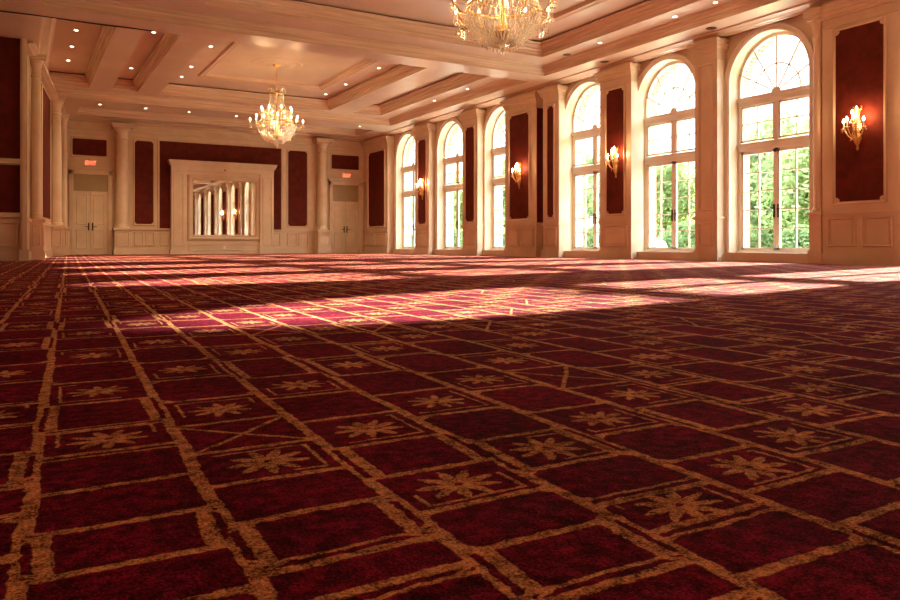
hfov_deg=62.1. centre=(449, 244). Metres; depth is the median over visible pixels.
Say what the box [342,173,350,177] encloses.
exit sign
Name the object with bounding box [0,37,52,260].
wall
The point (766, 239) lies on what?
shrub
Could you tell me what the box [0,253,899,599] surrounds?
floor
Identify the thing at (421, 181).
wall sconce
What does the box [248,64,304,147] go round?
chandelier
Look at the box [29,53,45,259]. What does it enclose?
column
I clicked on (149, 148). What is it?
wall
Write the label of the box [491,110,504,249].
window
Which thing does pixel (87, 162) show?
exit sign
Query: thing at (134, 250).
baseboard
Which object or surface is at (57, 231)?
column
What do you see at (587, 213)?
tree
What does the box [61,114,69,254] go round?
column
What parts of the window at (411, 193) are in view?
french door, french door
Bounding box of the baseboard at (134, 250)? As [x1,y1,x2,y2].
[112,248,362,253]
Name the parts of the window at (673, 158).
french door, french door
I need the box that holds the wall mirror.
[187,175,258,240]
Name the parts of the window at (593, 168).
french door, french door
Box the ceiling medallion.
[250,58,302,70]
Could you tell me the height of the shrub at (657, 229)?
2.074 m
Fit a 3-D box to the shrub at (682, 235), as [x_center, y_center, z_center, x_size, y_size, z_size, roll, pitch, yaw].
[12.928,-0.340,41.524,2.767,2.178,2.682,0,0,-18]
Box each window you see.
[402,136,414,248]
[443,123,462,249]
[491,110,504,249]
[571,83,599,250]
[643,61,694,251]
[736,32,808,252]
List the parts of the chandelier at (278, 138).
stem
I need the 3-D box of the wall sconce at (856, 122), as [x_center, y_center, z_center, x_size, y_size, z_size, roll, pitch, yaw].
[6.673,-1.935,12.362,0.310,0.750,0.349,0,0,11]
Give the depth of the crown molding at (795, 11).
18.82 m
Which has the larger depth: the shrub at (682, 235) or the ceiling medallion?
the shrub at (682, 235)
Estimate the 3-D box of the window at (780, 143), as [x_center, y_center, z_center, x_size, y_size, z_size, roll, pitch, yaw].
[6.277,-1.962,14.372,0.149,4.225,1.750,0,0,-30]
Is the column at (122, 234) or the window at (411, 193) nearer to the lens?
the column at (122, 234)
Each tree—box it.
[411,203,461,232]
[453,167,462,195]
[453,175,502,229]
[502,156,504,232]
[583,141,657,212]
[583,176,659,227]
[583,178,592,223]
[583,179,592,216]
[656,150,694,232]
[750,108,808,236]
[750,118,804,158]
[750,150,806,242]
[751,119,808,235]
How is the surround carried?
attached to the wall at (149, 148)
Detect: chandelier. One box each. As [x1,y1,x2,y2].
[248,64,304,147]
[449,0,556,55]
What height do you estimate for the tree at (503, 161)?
18.572 m
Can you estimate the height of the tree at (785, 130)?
18.572 m
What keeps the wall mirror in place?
attached to the surround
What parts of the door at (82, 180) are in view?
transom panel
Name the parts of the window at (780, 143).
french door, handle, handle, french door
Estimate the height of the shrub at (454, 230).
2.367 m
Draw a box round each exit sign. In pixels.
[85,160,95,165]
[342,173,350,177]
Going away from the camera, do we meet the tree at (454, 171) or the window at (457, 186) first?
the window at (457, 186)
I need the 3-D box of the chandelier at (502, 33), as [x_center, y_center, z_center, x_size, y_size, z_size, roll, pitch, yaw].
[0.735,-3.792,10.458,1.583,2.236,1.583,0,0,-41]
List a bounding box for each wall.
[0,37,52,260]
[67,121,362,254]
[361,0,899,265]
[405,35,786,246]
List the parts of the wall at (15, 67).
wainscot panel, fabric panel, fabric panel, dado rail, skirting, fabric panel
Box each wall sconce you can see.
[416,178,423,199]
[511,162,520,188]
[605,146,618,177]
[841,106,866,150]
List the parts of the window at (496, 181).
french door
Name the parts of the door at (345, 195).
transom panel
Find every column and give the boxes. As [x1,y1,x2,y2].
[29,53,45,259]
[51,97,66,255]
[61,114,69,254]
[110,123,134,254]
[312,138,333,253]
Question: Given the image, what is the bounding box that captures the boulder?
[656,239,667,246]
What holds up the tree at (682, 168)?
on the lawn
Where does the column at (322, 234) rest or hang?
on the floor
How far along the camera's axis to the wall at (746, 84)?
19.65 m
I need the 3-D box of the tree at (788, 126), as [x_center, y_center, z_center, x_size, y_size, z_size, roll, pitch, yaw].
[37.602,-7.379,83.636,13.903,16.387,14.811,0,0,1]
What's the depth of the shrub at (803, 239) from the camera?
35.30 m
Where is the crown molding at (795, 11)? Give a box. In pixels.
[27,0,832,142]
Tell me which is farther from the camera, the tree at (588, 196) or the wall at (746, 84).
the tree at (588, 196)
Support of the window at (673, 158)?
in the wall at (852, 47)
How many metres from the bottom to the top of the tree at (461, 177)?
7.429 m
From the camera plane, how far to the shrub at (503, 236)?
57.48 m
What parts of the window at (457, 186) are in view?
french door, french door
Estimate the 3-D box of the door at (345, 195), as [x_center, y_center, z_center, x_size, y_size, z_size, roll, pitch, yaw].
[-4.164,-1.145,29.910,1.540,2.950,0.190,0,0,-30]
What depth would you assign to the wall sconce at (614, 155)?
17.41 m
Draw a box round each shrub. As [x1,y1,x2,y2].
[453,227,462,246]
[502,233,504,246]
[583,225,599,246]
[656,227,670,238]
[657,220,694,246]
[750,224,772,247]
[781,224,808,247]
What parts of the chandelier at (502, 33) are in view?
arm, stem, arm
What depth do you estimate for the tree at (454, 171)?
149.39 m
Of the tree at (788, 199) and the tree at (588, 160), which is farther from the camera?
the tree at (588, 160)
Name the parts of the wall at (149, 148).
fabric panel, panel moulding, fabric panel, panel moulding, field moulding, wainscot panel, dado rail, fabric panel, panel moulding, panel moulding, fabric panel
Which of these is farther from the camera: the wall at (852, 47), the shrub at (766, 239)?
the shrub at (766, 239)
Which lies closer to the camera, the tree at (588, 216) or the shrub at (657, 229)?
the shrub at (657, 229)
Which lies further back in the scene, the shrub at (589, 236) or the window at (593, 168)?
the shrub at (589, 236)
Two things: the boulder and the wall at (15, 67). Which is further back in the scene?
the boulder
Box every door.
[67,166,114,254]
[327,178,364,252]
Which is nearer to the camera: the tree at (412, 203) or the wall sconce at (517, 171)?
the wall sconce at (517, 171)
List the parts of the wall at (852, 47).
wainscot panel, fabric panel, panel moulding, dado rail, window casing, wainscot panel, fabric panel, panel moulding, dado rail, window casing, wainscot panel, panel moulding, fabric panel, dado rail, window casing, fabric panel, panel moulding, wainscot panel, dado rail, fabric panel, wainscot panel, panel moulding, dado rail, window casing, wainscot panel, fabric panel, panel moulding, dado rail, window casing, wainscot panel, shaft moulding, dado rail, window casing, panel moulding, wainscot panel, fabric panel, dado rail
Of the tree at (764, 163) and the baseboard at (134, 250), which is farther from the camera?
the tree at (764, 163)
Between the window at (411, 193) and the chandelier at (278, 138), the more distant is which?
the window at (411, 193)
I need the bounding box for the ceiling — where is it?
[0,0,812,138]
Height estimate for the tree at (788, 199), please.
7.429 m
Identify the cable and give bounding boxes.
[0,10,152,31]
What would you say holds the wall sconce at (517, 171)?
attached to the wall at (852, 47)
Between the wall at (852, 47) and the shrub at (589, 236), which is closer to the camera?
the wall at (852, 47)
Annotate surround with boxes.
[167,159,276,253]
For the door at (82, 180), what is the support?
in the wall at (149, 148)
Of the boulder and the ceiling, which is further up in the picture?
the ceiling
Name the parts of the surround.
cornice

